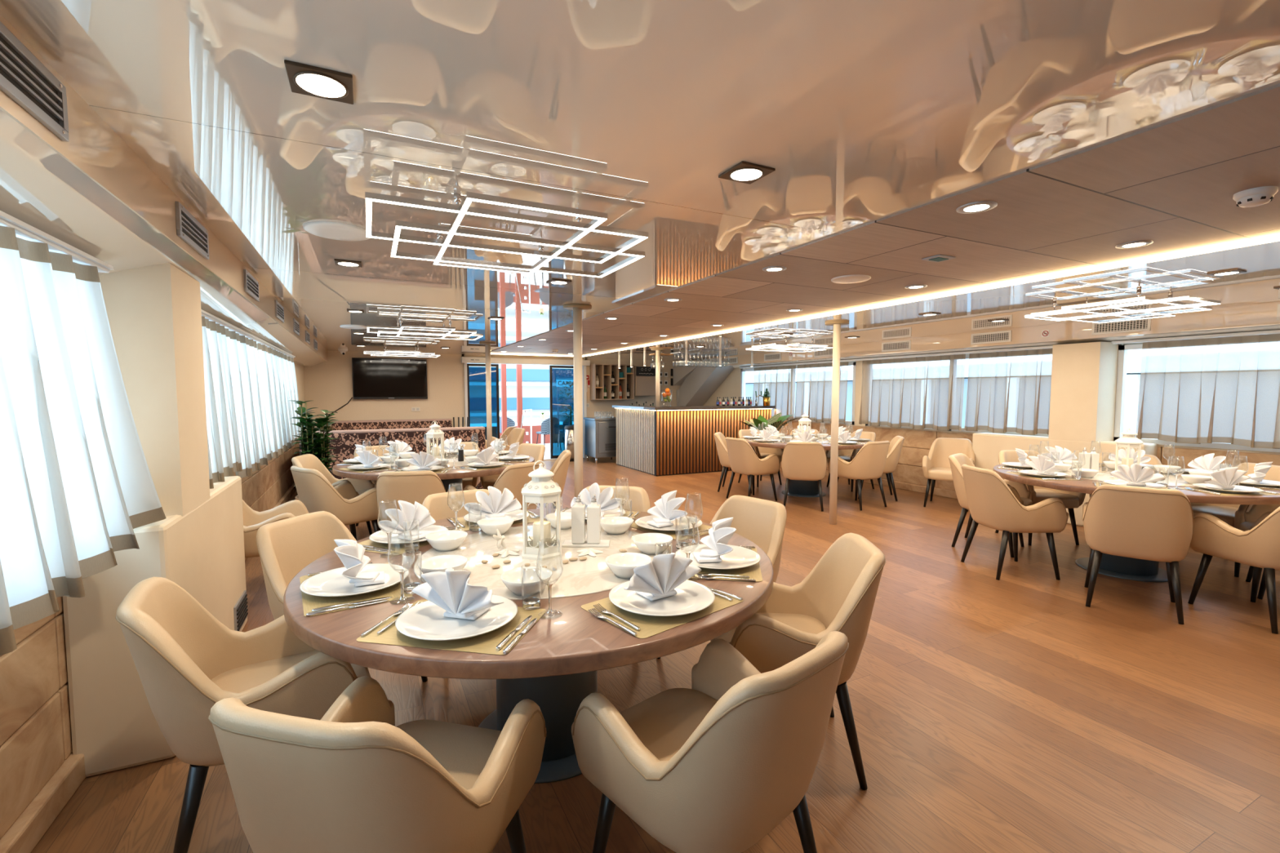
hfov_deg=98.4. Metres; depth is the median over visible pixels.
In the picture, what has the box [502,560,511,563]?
pebble
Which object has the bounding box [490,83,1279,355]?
ceiling panel
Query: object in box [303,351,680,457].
wall
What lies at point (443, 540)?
bowl
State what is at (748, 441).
placemat
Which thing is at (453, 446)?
napkin
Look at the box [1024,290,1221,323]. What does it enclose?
chandelier
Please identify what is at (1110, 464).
bowl
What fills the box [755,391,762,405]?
tap
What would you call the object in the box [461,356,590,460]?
door frame
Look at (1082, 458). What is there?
oil bottle
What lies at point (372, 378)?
television
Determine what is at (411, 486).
dining chair
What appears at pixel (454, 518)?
table knife
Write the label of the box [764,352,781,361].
air vent
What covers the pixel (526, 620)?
table knife
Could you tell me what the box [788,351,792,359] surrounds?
sticker
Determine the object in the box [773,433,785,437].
bowl
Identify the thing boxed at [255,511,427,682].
dining chair
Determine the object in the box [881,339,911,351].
air vent
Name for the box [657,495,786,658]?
dining chair
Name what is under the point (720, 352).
pendant lamp
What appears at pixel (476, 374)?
door
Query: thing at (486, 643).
placemat
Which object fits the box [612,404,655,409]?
countertop
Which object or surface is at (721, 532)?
napkin
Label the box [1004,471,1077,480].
placemat
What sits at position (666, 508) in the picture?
napkin
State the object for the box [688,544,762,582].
placemat
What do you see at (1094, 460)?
oil bottle
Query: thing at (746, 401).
bottle
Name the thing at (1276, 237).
light strip
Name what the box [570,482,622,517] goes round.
napkin
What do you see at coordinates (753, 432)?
napkin
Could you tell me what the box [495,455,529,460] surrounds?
dinner plate
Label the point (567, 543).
tray
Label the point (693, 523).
wine glass
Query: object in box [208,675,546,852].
dining chair
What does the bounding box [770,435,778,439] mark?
bowl
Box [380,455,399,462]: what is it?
bowl
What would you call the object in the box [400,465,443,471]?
dinner plate
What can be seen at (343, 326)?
ceiling speaker
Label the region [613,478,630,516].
wine glass
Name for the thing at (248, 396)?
curtain
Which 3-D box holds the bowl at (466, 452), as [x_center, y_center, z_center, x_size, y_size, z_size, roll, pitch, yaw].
[-1.754,0.275,5.707,0.168,0.056,0.168,-2,4,-26]
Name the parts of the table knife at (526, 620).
handle, blade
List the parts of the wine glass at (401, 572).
stem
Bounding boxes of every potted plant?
[291,400,338,500]
[739,412,799,475]
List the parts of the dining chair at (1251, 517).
seat, leg, leg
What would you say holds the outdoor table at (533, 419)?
on the deck
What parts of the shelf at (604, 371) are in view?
panel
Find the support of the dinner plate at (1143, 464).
on the placemat at (1153, 468)
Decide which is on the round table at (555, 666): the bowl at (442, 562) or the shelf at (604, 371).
the bowl at (442, 562)
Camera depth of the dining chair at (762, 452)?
8.59 m
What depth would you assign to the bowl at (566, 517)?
2.64 m
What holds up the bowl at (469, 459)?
on the round table at (454, 477)
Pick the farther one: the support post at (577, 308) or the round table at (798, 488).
the round table at (798, 488)
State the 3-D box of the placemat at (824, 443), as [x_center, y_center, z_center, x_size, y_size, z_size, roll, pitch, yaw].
[2.623,0.222,7.089,0.430,0.001,0.300,-2,4,-28]
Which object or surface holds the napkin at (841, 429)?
on the dinner plate
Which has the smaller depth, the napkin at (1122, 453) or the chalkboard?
the napkin at (1122, 453)
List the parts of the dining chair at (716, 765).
leg, seat, leg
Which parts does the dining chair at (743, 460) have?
leg, leg, leg, leg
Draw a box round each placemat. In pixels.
[299,563,412,617]
[337,466,393,473]
[340,459,382,464]
[356,600,546,655]
[357,528,464,555]
[395,467,451,473]
[450,511,546,530]
[455,464,509,471]
[497,457,529,462]
[581,579,743,638]
[585,511,640,522]
[630,522,712,540]
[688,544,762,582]
[747,440,783,443]
[824,443,859,445]
[996,465,1035,470]
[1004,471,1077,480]
[1095,481,1177,489]
[1098,462,1155,470]
[1177,487,1279,496]
[1235,483,1279,490]
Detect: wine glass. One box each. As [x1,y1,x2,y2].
[377,499,399,557]
[387,530,415,604]
[389,447,398,470]
[447,484,464,529]
[535,537,563,617]
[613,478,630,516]
[676,514,699,580]
[684,493,702,543]
[1071,450,1085,480]
[1168,455,1185,489]
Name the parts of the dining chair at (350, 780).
seat, leg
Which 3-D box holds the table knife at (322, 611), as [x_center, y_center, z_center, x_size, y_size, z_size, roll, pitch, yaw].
[-0.885,0.548,1.678,0.222,0.008,0.017,-2,4,-33]
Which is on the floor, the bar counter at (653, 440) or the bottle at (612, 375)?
the bar counter at (653, 440)
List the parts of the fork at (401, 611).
handle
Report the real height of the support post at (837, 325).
2.150 m
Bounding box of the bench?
[972,432,1157,526]
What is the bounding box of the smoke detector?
[1232,186,1278,207]
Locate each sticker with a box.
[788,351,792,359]
[1041,329,1049,337]
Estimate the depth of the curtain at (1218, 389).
4.98 m
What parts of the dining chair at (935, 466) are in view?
leg, leg, seat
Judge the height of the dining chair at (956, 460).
0.832 m
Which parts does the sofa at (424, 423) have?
trim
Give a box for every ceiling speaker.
[302,221,370,240]
[339,325,367,328]
[831,274,871,283]
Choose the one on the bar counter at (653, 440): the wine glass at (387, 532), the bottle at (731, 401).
the bottle at (731, 401)
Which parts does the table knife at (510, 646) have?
handle, blade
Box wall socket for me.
[411,407,420,411]
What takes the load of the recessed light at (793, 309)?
attached to the ceiling panel
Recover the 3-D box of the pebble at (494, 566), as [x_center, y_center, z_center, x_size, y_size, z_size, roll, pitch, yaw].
[-0.536,0.521,2.056,0.026,0.012,0.036,1,4,16]
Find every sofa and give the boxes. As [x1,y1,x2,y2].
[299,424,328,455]
[315,426,485,490]
[331,418,452,430]
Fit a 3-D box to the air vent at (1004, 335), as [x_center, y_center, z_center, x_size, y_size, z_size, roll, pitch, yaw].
[4.158,-1.053,6.550,0.012,0.130,0.470,-2,4,-26]
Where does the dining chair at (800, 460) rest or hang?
on the floor
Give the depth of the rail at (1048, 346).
7.57 m
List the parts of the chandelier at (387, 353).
light frame, light frame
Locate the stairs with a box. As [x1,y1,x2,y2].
[672,357,734,406]
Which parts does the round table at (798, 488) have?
plate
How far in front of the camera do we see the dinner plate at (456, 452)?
5.87 m
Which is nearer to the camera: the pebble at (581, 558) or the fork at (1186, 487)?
the pebble at (581, 558)
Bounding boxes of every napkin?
[333,539,385,586]
[353,449,383,467]
[355,444,365,451]
[377,500,435,541]
[385,440,412,455]
[405,451,440,469]
[412,568,504,620]
[438,437,465,452]
[463,485,521,518]
[471,448,497,465]
[487,438,506,453]
[503,442,519,458]
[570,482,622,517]
[623,552,701,600]
[646,490,687,527]
[693,517,736,562]
[749,426,759,437]
[758,429,774,440]
[764,424,779,435]
[794,425,814,433]
[794,431,816,442]
[838,426,846,435]
[838,431,851,442]
[850,428,862,439]
[1015,448,1030,466]
[1025,454,1062,475]
[1040,445,1077,463]
[1108,447,1151,463]
[1110,463,1164,486]
[1187,453,1232,471]
[1204,466,1250,488]
[1240,462,1272,484]
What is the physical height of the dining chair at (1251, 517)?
0.832 m
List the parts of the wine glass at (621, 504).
stem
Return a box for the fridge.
[583,417,616,463]
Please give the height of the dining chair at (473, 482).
0.832 m
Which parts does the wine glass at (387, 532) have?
stem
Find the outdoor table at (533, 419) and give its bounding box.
[528,417,550,448]
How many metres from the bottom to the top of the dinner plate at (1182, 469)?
0.024 m
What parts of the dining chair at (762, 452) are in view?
leg, seat, leg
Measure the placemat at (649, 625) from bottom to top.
0.001 m
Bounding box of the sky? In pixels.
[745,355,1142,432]
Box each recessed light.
[284,59,353,104]
[333,258,361,267]
[346,309,364,312]
[352,332,364,333]
[487,316,504,319]
[546,278,572,284]
[604,317,618,319]
[664,297,681,301]
[711,324,723,326]
[718,160,775,184]
[762,266,786,271]
[777,333,793,335]
[786,308,802,311]
[904,284,927,288]
[918,312,941,315]
[955,200,997,213]
[987,319,1008,322]
[1115,240,1153,248]
[1206,268,1246,275]
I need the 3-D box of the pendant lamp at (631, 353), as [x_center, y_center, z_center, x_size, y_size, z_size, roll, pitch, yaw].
[-0.159,-1.238,10.284,0.039,0.263,0.040,-2,4,-26]
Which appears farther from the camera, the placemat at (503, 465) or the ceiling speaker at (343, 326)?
the ceiling speaker at (343, 326)
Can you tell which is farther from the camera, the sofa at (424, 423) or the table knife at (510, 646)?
the sofa at (424, 423)
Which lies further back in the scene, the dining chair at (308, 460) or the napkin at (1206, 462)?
the dining chair at (308, 460)
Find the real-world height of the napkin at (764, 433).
0.158 m
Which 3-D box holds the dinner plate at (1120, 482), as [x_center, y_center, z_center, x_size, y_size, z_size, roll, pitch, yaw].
[3.427,0.408,3.835,0.330,0.024,0.330,-2,4,-31]
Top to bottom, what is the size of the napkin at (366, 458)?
0.156 m
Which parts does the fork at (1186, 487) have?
handle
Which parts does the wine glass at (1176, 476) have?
stem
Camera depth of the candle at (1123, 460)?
4.37 m
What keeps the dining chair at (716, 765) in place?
on the floor
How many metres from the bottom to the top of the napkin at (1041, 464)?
0.158 m
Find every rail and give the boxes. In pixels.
[0,210,114,272]
[200,309,295,358]
[738,345,1053,368]
[1111,329,1279,344]
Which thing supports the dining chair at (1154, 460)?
on the floor
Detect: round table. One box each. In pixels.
[283,508,773,783]
[332,451,534,492]
[740,435,873,497]
[992,463,1279,582]
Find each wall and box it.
[0,363,305,839]
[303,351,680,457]
[702,333,1279,490]
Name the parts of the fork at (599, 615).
handle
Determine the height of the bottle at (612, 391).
0.261 m
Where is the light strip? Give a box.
[490,234,1279,356]
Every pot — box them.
[540,412,545,418]
[762,396,770,405]
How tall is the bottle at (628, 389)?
0.322 m
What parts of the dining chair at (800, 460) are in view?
leg, leg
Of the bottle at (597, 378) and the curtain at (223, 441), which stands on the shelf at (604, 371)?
the bottle at (597, 378)
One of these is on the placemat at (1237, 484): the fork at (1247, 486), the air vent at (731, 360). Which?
the fork at (1247, 486)
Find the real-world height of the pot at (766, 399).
0.160 m
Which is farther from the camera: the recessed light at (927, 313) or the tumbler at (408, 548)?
the recessed light at (927, 313)
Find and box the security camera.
[337,348,347,355]
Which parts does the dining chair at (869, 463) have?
leg, leg, leg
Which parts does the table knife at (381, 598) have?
handle, blade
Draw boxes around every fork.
[307,562,372,576]
[360,603,413,636]
[377,601,421,634]
[527,509,540,516]
[588,608,637,635]
[592,603,640,631]
[680,528,710,535]
[686,530,708,536]
[694,574,755,581]
[696,573,749,578]
[1185,488,1220,494]
[1186,487,1221,493]
[1247,485,1279,489]
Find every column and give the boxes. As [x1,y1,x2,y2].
[98,262,209,516]
[1048,342,1118,442]
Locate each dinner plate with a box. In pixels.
[299,563,408,596]
[342,457,381,463]
[346,463,389,470]
[368,524,448,544]
[382,452,399,457]
[395,594,517,640]
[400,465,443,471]
[444,449,457,453]
[463,509,529,523]
[466,461,505,467]
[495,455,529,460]
[498,450,510,455]
[564,507,626,520]
[608,579,715,616]
[635,515,702,531]
[675,543,760,569]
[742,435,761,439]
[754,439,778,442]
[838,440,857,444]
[848,438,871,441]
[1000,462,1032,468]
[1017,470,1069,477]
[1102,480,1166,488]
[1140,463,1153,468]
[1179,468,1219,472]
[1191,483,1263,493]
[1237,480,1279,487]
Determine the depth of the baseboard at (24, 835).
1.79 m
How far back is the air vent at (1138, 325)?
5.41 m
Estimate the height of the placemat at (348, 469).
0.001 m
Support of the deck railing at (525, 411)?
on the deck
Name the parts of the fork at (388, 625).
handle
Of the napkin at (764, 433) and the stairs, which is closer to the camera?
the napkin at (764, 433)
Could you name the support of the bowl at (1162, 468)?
on the round table at (1113, 566)
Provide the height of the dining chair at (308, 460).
0.832 m
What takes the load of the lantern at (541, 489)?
on the round table at (555, 666)
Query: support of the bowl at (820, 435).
on the round table at (798, 488)
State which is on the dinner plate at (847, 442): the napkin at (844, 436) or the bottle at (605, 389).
the napkin at (844, 436)
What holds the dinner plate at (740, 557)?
on the placemat at (753, 571)
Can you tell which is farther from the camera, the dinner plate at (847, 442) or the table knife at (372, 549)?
the dinner plate at (847, 442)
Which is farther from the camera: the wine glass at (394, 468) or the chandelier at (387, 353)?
the chandelier at (387, 353)
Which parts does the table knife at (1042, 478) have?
handle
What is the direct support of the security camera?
attached to the ceiling
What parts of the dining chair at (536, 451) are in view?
seat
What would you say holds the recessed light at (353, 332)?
in the ceiling
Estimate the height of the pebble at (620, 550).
0.011 m
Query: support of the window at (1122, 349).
in the wall at (917, 444)
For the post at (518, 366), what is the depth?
13.12 m
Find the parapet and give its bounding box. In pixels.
[499,425,550,444]
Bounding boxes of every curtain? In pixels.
[0,225,165,655]
[201,315,242,488]
[224,328,271,478]
[256,342,301,458]
[751,364,795,420]
[794,361,848,423]
[858,354,965,431]
[964,348,1052,435]
[1135,333,1279,448]
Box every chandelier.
[363,346,439,357]
[364,191,648,277]
[366,319,483,340]
[746,338,832,351]
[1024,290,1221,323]
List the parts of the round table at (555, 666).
plate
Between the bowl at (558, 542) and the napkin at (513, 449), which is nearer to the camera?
the bowl at (558, 542)
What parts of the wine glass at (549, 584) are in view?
stem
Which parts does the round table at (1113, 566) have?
plate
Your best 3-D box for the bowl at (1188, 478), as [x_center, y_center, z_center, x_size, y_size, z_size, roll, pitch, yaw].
[3.984,0.383,3.953,0.168,0.056,0.168,-2,4,-26]
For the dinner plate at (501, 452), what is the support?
on the placemat
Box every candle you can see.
[431,444,439,456]
[533,520,551,548]
[1121,457,1133,467]
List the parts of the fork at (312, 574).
handle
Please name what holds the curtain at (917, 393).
hanging from the rail at (1048, 346)
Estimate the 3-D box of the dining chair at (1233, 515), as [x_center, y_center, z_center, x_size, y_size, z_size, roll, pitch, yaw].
[4.804,0.726,4.461,0.629,0.832,0.543,0,4,-4]
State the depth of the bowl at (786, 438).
7.38 m
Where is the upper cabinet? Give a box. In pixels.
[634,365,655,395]
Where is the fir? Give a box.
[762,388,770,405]
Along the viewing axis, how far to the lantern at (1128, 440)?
4.34 m
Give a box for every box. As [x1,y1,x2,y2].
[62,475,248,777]
[618,372,623,377]
[626,367,631,373]
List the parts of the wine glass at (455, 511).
stem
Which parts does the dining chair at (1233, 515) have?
seat, leg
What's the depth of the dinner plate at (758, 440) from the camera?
7.31 m
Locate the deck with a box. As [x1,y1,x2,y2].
[543,443,550,458]
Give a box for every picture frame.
[663,372,667,377]
[663,380,667,385]
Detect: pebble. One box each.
[491,564,499,568]
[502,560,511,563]
[561,560,568,564]
[568,557,577,560]
[578,556,586,560]
[618,549,626,552]
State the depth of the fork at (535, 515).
2.94 m
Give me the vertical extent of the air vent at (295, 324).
0.125 m
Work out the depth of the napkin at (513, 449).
5.37 m
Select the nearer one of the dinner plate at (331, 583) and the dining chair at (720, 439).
the dinner plate at (331, 583)
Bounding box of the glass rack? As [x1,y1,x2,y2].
[671,351,736,355]
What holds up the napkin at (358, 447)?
on the dinner plate at (350, 460)
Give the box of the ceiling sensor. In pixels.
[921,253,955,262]
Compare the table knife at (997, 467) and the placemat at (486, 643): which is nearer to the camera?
the placemat at (486, 643)
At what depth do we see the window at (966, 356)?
7.11 m
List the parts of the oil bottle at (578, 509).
spout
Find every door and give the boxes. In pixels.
[466,363,499,439]
[549,365,573,458]
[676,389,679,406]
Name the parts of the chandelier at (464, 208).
light frame, light frame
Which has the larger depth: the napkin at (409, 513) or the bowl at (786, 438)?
the bowl at (786, 438)
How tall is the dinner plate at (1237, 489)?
0.024 m
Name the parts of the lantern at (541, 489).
ring handle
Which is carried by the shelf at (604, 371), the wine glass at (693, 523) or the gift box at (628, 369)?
the gift box at (628, 369)
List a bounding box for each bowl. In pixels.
[377,499,399,533]
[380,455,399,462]
[387,530,415,573]
[392,458,410,466]
[397,452,415,458]
[417,555,467,573]
[425,529,467,551]
[435,458,449,466]
[463,449,478,456]
[464,456,478,462]
[476,516,514,535]
[500,566,552,595]
[535,537,563,585]
[545,511,571,529]
[600,515,633,534]
[604,552,651,578]
[631,533,672,555]
[676,514,699,552]
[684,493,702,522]
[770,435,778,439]
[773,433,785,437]
[780,436,792,441]
[816,433,828,438]
[1054,462,1072,471]
[1062,460,1078,468]
[1071,468,1098,478]
[1102,461,1121,469]
[1153,464,1181,473]
[1181,474,1211,484]
[1187,470,1213,475]
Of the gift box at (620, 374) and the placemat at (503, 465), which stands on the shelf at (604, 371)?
the gift box at (620, 374)
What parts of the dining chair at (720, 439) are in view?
leg, leg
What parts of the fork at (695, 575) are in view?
handle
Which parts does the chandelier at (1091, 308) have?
light frame, light frame, light frame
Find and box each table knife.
[306,600,388,617]
[311,596,392,612]
[361,544,395,551]
[364,546,387,551]
[447,517,459,527]
[453,517,465,527]
[495,615,532,650]
[502,617,537,654]
[706,586,742,600]
[712,591,733,601]
[736,545,755,548]
[997,466,1025,470]
[1041,478,1071,479]
[1261,491,1276,494]
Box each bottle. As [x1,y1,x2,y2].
[571,494,585,543]
[586,494,600,543]
[595,373,599,386]
[604,384,606,399]
[611,371,614,384]
[611,386,614,398]
[618,383,622,398]
[626,383,629,398]
[715,396,719,405]
[729,396,733,405]
[745,396,748,405]
[1078,447,1090,469]
[1089,447,1099,470]
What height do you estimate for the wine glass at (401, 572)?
0.222 m
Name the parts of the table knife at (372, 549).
blade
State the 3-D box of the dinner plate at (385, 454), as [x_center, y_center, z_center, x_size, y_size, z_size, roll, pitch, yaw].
[-2.488,0.293,5.713,0.330,0.024,0.330,1,4,10]
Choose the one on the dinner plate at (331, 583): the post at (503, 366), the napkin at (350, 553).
the napkin at (350, 553)
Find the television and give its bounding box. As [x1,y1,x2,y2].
[351,357,427,399]
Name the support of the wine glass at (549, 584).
on the round table at (555, 666)
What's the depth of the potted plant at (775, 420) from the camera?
9.43 m
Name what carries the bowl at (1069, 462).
on the round table at (1113, 566)
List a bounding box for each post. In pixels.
[479,342,496,447]
[500,364,506,434]
[515,364,523,443]
[563,303,591,497]
[650,348,665,406]
[825,320,848,524]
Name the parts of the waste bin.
lid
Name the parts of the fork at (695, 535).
handle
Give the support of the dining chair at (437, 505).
on the floor
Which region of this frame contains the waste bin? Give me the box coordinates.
[564,425,573,461]
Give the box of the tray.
[561,539,609,546]
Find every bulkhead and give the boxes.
[0,13,327,367]
[698,301,1279,368]
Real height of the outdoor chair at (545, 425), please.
0.822 m
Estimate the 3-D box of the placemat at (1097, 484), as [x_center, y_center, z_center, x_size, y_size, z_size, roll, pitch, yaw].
[3.426,0.421,3.824,0.430,0.001,0.300,3,4,39]
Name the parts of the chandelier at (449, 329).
light frame, light frame, light frame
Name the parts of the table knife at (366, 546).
handle, blade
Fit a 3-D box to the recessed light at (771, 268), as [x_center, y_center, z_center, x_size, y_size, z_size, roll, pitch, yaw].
[0.794,-0.929,3.264,0.140,0.007,0.140,-2,4,-26]
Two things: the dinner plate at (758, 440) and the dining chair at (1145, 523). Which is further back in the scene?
the dinner plate at (758, 440)
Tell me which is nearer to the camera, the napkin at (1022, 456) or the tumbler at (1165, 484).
the tumbler at (1165, 484)
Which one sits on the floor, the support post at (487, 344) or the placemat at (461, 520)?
the support post at (487, 344)
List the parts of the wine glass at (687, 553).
stem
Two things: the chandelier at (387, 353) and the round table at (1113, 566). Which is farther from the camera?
the chandelier at (387, 353)
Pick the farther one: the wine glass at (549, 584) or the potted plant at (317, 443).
the potted plant at (317, 443)
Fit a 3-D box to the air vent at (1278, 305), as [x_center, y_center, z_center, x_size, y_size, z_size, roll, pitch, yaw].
[5.278,-0.914,4.275,0.012,0.130,0.470,-2,4,-26]
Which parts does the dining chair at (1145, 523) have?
leg, leg, leg, leg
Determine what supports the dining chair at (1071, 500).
on the floor
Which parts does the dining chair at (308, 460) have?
seat, leg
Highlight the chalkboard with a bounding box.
[635,366,655,376]
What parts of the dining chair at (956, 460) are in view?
leg, leg, leg, leg, seat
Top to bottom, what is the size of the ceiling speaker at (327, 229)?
0.013 m
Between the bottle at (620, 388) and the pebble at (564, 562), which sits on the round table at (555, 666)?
the pebble at (564, 562)
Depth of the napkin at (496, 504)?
2.83 m
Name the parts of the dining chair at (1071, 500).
leg, seat, leg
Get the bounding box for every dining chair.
[115,577,370,852]
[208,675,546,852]
[242,499,308,558]
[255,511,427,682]
[290,465,380,540]
[291,453,374,535]
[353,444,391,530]
[376,471,456,521]
[422,488,488,520]
[439,441,479,489]
[463,462,543,510]
[480,443,545,505]
[484,426,515,442]
[485,427,524,450]
[549,449,571,508]
[571,631,848,852]
[586,484,651,511]
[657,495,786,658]
[710,533,885,790]
[714,431,757,493]
[725,436,780,501]
[737,429,783,487]
[781,441,826,511]
[790,428,819,435]
[825,431,875,491]
[827,440,889,510]
[853,435,904,501]
[922,437,975,511]
[948,453,1032,557]
[960,464,1069,580]
[995,449,1085,545]
[1082,484,1193,624]
[1088,452,1162,497]
[1187,506,1279,634]
[1190,462,1279,577]
[1239,503,1279,599]
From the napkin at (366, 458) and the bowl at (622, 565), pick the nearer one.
the bowl at (622, 565)
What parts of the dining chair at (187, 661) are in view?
leg, seat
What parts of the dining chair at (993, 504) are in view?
leg, leg, leg, leg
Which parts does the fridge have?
door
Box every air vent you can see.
[0,21,69,142]
[175,200,208,259]
[243,269,259,302]
[274,300,284,322]
[293,318,299,335]
[305,330,310,344]
[313,338,317,350]
[724,356,737,364]
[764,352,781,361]
[813,347,832,357]
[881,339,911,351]
[970,329,1011,344]
[1091,318,1151,335]
[1276,303,1279,319]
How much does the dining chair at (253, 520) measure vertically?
0.832 m
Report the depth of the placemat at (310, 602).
1.76 m
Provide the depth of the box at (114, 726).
2.06 m
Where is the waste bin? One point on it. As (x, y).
(568, 429)
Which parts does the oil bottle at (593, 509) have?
spout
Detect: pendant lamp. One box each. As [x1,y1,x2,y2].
[618,354,620,368]
[630,352,632,367]
[643,351,645,365]
[684,349,687,364]
[719,351,721,365]
[751,352,753,366]
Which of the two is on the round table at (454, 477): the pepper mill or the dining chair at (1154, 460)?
the pepper mill
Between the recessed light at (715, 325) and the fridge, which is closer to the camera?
the recessed light at (715, 325)
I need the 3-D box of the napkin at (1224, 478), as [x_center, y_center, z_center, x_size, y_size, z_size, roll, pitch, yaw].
[3.903,0.338,3.691,0.261,0.153,0.154,0,3,-1]
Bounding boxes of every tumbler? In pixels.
[390,453,398,468]
[401,552,422,594]
[403,520,419,552]
[440,453,448,468]
[468,502,481,531]
[520,563,541,609]
[654,543,672,555]
[675,518,689,550]
[1071,461,1081,479]
[1157,468,1168,487]
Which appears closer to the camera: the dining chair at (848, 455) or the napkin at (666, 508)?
the napkin at (666, 508)
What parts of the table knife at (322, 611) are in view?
handle, blade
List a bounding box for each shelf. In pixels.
[590,364,634,399]
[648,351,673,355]
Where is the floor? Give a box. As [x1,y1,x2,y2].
[31,457,1279,852]
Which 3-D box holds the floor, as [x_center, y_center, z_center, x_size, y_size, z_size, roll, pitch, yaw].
[1.236,1.196,4.366,8.400,0.100,16.200,-2,4,-26]
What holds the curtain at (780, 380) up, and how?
hanging from the rail at (1048, 346)
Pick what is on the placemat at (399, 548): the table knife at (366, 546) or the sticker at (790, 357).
the table knife at (366, 546)
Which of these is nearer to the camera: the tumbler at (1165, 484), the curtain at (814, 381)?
the tumbler at (1165, 484)
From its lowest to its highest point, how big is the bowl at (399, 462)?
0.056 m
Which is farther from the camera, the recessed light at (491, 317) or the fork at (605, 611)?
the recessed light at (491, 317)
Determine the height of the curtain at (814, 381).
0.997 m
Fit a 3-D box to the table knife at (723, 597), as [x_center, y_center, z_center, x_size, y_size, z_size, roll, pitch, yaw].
[0.220,0.539,1.817,0.017,0.008,0.222,-3,4,-39]
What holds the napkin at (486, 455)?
on the dinner plate at (492, 464)
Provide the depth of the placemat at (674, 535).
2.60 m
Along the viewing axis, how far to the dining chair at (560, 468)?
5.31 m
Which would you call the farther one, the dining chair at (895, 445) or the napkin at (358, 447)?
the dining chair at (895, 445)
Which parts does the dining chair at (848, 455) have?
leg, seat, leg, leg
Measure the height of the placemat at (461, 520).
0.001 m
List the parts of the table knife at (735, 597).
handle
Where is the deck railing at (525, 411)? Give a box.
[520,408,532,443]
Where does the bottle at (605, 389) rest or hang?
on the shelf at (604, 371)
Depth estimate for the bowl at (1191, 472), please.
4.18 m
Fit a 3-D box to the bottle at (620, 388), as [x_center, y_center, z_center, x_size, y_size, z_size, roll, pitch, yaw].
[-0.429,-0.773,12.044,0.075,0.332,0.074,-2,4,-26]
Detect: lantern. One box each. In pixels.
[425,421,444,458]
[520,460,562,560]
[798,412,811,434]
[1113,426,1143,471]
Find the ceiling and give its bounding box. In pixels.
[0,0,1279,360]
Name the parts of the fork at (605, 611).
handle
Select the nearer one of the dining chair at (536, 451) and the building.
the dining chair at (536, 451)
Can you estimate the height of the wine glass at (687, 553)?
0.222 m
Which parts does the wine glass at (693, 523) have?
stem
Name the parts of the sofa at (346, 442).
trim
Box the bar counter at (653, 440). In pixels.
[612,404,775,476]
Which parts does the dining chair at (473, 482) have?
seat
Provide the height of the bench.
0.910 m
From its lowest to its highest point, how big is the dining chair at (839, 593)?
0.832 m
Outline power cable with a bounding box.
[327,396,352,416]
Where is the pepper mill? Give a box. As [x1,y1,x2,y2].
[457,444,463,461]
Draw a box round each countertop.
[583,417,616,420]
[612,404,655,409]
[644,404,775,410]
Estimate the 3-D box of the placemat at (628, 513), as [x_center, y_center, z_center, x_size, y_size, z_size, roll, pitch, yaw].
[-0.234,0.476,2.932,0.430,0.001,0.300,1,4,12]
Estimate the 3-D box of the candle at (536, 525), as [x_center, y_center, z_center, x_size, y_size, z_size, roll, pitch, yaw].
[-0.396,0.427,2.226,0.072,0.142,0.072,-2,4,-26]
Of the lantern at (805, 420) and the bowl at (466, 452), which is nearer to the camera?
the bowl at (466, 452)
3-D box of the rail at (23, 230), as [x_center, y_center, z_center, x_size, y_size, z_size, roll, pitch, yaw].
[-1.115,-0.459,0.372,0.061,0.028,3.500,-2,4,-26]
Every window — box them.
[740,361,856,424]
[865,355,1048,436]
[1113,343,1279,452]
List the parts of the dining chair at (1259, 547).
leg, leg, leg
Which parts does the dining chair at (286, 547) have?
leg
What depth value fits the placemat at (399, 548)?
2.36 m
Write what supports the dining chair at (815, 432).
on the floor
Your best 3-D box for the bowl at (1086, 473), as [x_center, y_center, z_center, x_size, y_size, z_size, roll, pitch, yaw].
[3.439,0.363,4.268,0.168,0.056,0.168,-2,4,-26]
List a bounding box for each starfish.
[493,528,506,548]
[493,549,519,557]
[576,548,603,556]
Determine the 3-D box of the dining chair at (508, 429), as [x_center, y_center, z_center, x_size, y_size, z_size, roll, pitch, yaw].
[-2.489,0.411,9.620,0.629,0.832,0.543,0,4,4]
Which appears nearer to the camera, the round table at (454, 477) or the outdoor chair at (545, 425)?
the round table at (454, 477)
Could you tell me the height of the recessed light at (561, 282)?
0.011 m
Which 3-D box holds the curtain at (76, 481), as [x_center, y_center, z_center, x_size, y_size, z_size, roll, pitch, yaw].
[-1.526,-0.004,1.319,0.168,0.982,2.046,-2,4,-26]
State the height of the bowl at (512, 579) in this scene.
0.056 m
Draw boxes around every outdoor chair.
[499,417,515,432]
[536,417,550,444]
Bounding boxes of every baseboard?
[0,482,296,852]
[779,462,957,499]
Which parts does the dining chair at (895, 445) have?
leg, leg, leg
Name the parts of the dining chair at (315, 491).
leg, leg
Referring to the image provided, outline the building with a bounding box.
[474,363,573,422]
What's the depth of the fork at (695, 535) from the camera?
2.53 m
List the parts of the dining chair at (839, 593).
seat, leg, leg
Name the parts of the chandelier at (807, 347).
light frame, light frame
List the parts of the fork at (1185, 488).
handle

